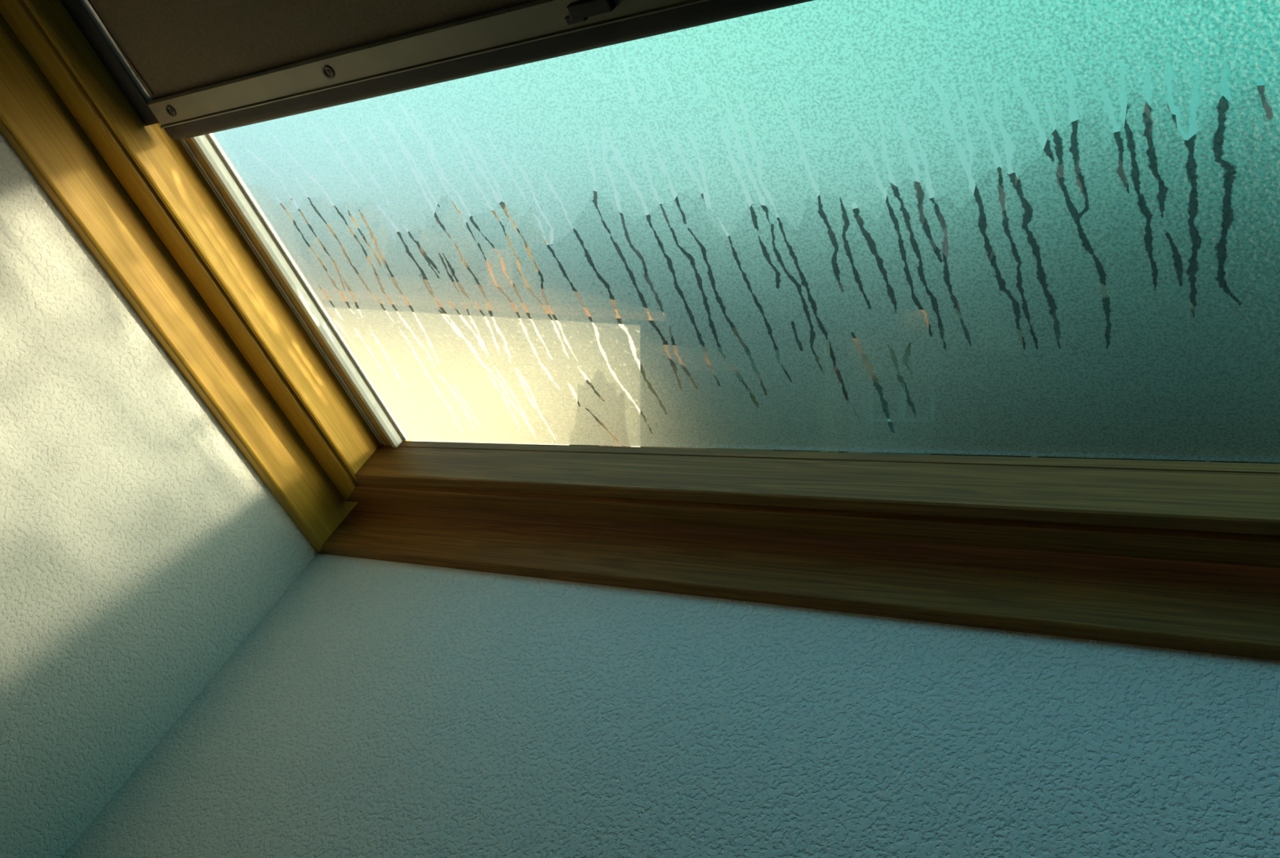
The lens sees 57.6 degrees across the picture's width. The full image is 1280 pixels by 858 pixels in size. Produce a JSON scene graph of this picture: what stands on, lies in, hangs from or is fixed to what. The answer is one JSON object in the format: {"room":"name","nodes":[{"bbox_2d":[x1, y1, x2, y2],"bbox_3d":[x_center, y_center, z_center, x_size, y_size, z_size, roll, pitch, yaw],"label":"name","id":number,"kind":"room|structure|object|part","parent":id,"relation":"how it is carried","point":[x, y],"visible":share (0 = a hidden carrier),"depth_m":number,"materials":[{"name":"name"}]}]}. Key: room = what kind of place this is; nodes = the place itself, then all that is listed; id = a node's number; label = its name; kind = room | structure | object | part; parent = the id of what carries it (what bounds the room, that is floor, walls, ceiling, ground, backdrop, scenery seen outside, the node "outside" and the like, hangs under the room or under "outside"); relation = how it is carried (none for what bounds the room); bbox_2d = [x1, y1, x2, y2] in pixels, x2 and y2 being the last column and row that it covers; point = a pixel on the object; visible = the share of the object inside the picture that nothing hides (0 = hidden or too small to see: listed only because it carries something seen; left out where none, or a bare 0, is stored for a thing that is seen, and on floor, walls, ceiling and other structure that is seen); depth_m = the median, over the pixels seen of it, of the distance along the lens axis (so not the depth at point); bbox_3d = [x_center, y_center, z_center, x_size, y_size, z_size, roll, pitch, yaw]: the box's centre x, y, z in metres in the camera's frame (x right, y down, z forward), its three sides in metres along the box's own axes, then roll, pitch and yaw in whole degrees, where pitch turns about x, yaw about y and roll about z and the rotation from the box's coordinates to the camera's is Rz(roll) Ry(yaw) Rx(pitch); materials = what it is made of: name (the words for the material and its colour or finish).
{"room":"attic room","nodes":[
{"label":"attic room","id":0,"kind":"room"},
{"bbox_2d":[0,132,316,857],"bbox_3d":[-1.086,0.477,0.237,0.120,2.489,2.609,1,2,35],"label":"wall","id":1,"kind":"structure","parent":0,"point":[140,547],"depth_m":1.00,"materials":[{"name":"white paint"}]},
{"bbox_2d":[62,553,1279,857],"bbox_3d":[-0.212,0.939,0.106,1.472,1.568,1.837,1,2,35],"label":"wall","id":2,"kind":"structure","parent":0,"point":[377,708],"depth_m":0.83,"materials":[{"name":"white paint"}]},
{"label":"outside","id":3,"kind":"structure","parent":0,"visible":0},
{"bbox_3d":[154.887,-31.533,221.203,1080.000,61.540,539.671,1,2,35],"label":"hills","id":4,"kind":"object","parent":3,"visible":0},
{"bbox_2d":[293,197,394,276],"bbox_3d":[-23.619,-7.773,91.930,10.406,21.252,10.539,0,1,14],"label":"tree","id":5,"kind":"object","parent":4,"relation":"on","point":[373,237],"visible":0.02,"depth_m":89.16,"materials":[{"name":"brown plant"}]},
{"bbox_2d":[396,200,466,281],"bbox_3d":[-18.947,-9.654,109.337,10.236,24.124,11.268,1,2,35],"label":"tree","id":6,"kind":"object","parent":4,"relation":"on","point":[428,260],"visible":0.02,"depth_m":105.21,"materials":[{"name":"brown plant"}]},
{"bbox_2d":[466,201,546,287],"bbox_3d":[-14.452,-11.345,127.915,11.118,27.302,11.551,0,1,-3],"label":"tree","id":7,"kind":"object","parent":4,"relation":"on","point":[502,204],"visible":0.03,"depth_m":124.76,"materials":[{"name":"brown plant"}]},
{"bbox_2d":[644,193,706,345],"bbox_3d":[3.420,-8.814,98.848,13.796,22.864,12.799,-1,1,-15],"label":"tree","id":8,"kind":"object","parent":4,"relation":"on","point":[688,255],"visible":0.02,"depth_m":94.61,"materials":[{"name":"green plant"}]},
{"bbox_2d":[817,195,864,452],"bbox_3d":[15.139,-7.953,91.802,12.015,21.438,12.951,-1,2,-36],"label":"tree","id":9,"kind":"object","parent":4,"relation":"on","point":[860,220],"visible":0.02,"depth_m":88.04,"materials":[{"name":"green plant"}]},
{"bbox_2d":[973,166,1017,265],"bbox_3d":[26.493,-8.604,88.570,11.229,22.848,10.117,1,2,29],"label":"tree","id":10,"kind":"object","parent":4,"relation":"on","point":[982,224],"visible":0.04,"depth_m":85.54,"materials":[{"name":"green plant"}]},
{"label":"roof","id":11,"kind":"structure","parent":0,"visible":0},
{"bbox_2d":[0,0,1279,661],"bbox_3d":[0.099,-0.315,0.522,1.484,0.925,0.805,1,2,35],"label":"window","id":12,"kind":"structure","parent":11,"relation":"attached to","point":[195,234],"depth_m":0.83,"materials":[{"name":"brown wood"}]},
{"bbox_2d":[60,0,813,139],"bbox_3d":[0.033,-0.463,0.424,1.346,0.473,0.415,1,2,35],"label":"roller blind","id":13,"kind":"object","parent":12,"relation":"attached to","point":[189,68],"visible":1,"depth_m":0.82,"materials":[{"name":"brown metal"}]},
{"bbox_3d":[-0.504,-0.472,0.812,0.021,0.570,0.020,1,42,35],"label":"guide rail","id":14,"kind":"part","parent":13,"relation":"part of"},
{"bbox_3d":[-0.428,-0.344,0.881,0.008,0.200,0.001,1,42,35],"label":"cord","id":15,"kind":"part","parent":13,"relation":"part of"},
{"bbox_3d":[0.138,-0.251,0.578,1.294,0.023,0.018,1,42,35],"label":"rail","id":16,"kind":"part","parent":13,"relation":"part of","materials":[{"name":"grey metal"}]},
{"bbox_3d":[0.299,0.091,0.814,1.484,0.020,0.134,1,42,35],"label":"frame sill","id":17,"kind":"part","parent":12,"relation":"part of","materials":[{"name":"brown wood"}]},
{"bbox_3d":[0.293,0.042,0.805,1.435,0.041,0.085,1,42,35],"label":"sash rail","id":18,"kind":"part","parent":12,"relation":"part of","materials":[{"name":"brown wood"}]},
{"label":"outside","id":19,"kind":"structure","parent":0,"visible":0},
{"bbox_3d":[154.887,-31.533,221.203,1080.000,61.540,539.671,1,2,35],"label":"ground","id":20,"kind":"structure","parent":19,"visible":0},
{"bbox_2d":[280,198,293,222],"bbox_3d":[-26.830,-6.615,76.466,10.895,20.273,10.074,0,2,23],"label":"tree","id":21,"kind":"object","parent":20,"relation":"on","point":[282,205],"visible":0.02,"depth_m":75.89,"materials":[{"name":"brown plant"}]},
{"bbox_2d":[317,248,664,447],"bbox_3d":[-6.063,-0.259,30.607,12.000,9.300,7.000,-1,2,-43],"label":"house","id":22,"kind":"structure","parent":20,"relation":"on","point":[481,342],"depth_m":28.98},
{"bbox_2d":[573,379,631,446],"bbox_3d":[-0.854,1.625,25.211,1.501,5.839,1.374,1,2,40],"label":"tree","id":23,"kind":"object","parent":20,"relation":"on","point":[587,380],"visible":0.02,"depth_m":24.76,"materials":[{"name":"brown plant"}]},
{"bbox_2d":[537,191,671,344],"bbox_3d":[-3.188,-7.482,88.757,11.064,20.733,9.859,-2,2,-44],"label":"tree","id":24,"kind":"object","parent":20,"relation":"on","point":[587,255],"visible":0.05,"depth_m":85.89,"materials":[{"name":"green plant"}]},
{"bbox_2d":[640,327,842,450],"bbox_3d":[3.343,-0.340,51.054,9.000,8.400,7.000,-2,2,-45],"label":"house","id":25,"kind":"structure","parent":20,"relation":"on","point":[666,346],"depth_m":48.16,"materials":[{"name":"orange brick"}]},
{"bbox_2d":[688,204,831,352],"bbox_3d":[7.974,-6.296,80.284,10.231,18.732,9.924,-1,2,-29],"label":"tree","id":26,"kind":"object","parent":20,"relation":"on","point":[718,299],"visible":0.09,"depth_m":76.97,"materials":[{"name":"green plant"}]},
{"bbox_2d":[773,320,842,452],"bbox_3d":[5.324,0.325,36.831,2.071,7.671,2.158,0,2,22],"label":"tree","id":27,"kind":"object","parent":20,"relation":"on","point":[812,336],"visible":0.04,"depth_m":36.31,"materials":[{"name":"green plant"}]},
{"bbox_2d":[834,309,930,454],"bbox_3d":[8.561,0.019,40.208,3.000,8.200,4.000,0,1,-5],"label":"house","id":28,"kind":"structure","parent":20,"relation":"on","point":[865,361],"depth_m":38.70,"materials":[{"name":"grey"}]},
{"bbox_3d":[8.190,-0.991,38.620,1.000,1.300,0.030,0,1,-5],"label":"pane","id":29,"kind":"part","parent":28,"relation":"part of","materials":[{"name":"teal glass"}]},
{"bbox_3d":[9.187,-0.996,38.706,1.000,1.300,0.030,0,1,-5],"label":"pane","id":30,"kind":"part","parent":28,"relation":"part of","materials":[{"name":"teal glass"}]},
{"bbox_2d":[841,181,960,391],"bbox_3d":[17.051,-6.221,72.593,9.179,18.924,9.464,1,2,34],"label":"tree","id":31,"kind":"object","parent":20,"relation":"on","point":[920,193],"visible":0.05,"depth_m":69.88,"materials":[{"name":"green plant"}]},
{"bbox_2d":[930,307,1035,457],"bbox_3d":[12.442,-0.381,44.300,5.395,8.677,5.177,1,2,32],"label":"tree","id":32,"kind":"object","parent":20,"relation":"on","point":[1019,332],"visible":0.02,"depth_m":43.09,"materials":[{"name":"green plant"}]},
{"bbox_2d":[991,120,1126,457],"bbox_3d":[22.905,-6.588,62.856,8.127,20.115,9.163,0,1,-8],"label":"tree","id":33,"kind":"object","parent":20,"relation":"on","point":[1057,140],"visible":0.11,"depth_m":60.88,"materials":[{"name":"green plant"}]},
{"bbox_2d":[1051,283,1205,462],"bbox_3d":[16.413,-0.476,39.668,5.807,9.391,5.668,-1,2,-28],"label":"tree","id":34,"kind":"object","parent":20,"relation":"on","point":[1105,300],"visible":0.02,"depth_m":38.51,"materials":[{"name":"green plant"}]},
{"bbox_2d":[1113,101,1186,249],"bbox_3d":[33.319,-9.363,75.813,7.767,24.971,8.757,-1,2,-42],"label":"tree","id":35,"kind":"object","parent":20,"relation":"on","point":[1135,175],"visible":0.05,"depth_m":73.16,"materials":[{"name":"green plant"}]},
{"bbox_2d":[1145,84,1273,462],"bbox_3d":[28.403,-6.366,56.003,7.634,19.986,8.608,-1,2,-22],"label":"tree","id":36,"kind":"object","parent":20,"relation":"on","point":[1223,106],"visible":0.06,"depth_m":54.12,"materials":[{"name":"green plant"}]},
{"bbox_2d":[1247,462,1279,463],"bbox_3d":[22.830,-0.920,36.615,6.482,10.090,7.061,1,2,37],"label":"tree","id":37,"kind":"object","parent":20,"relation":"on","point":[1247,462],"visible":0.02,"depth_m":35.98,"materials":[{"name":"green plant"}]}
]}

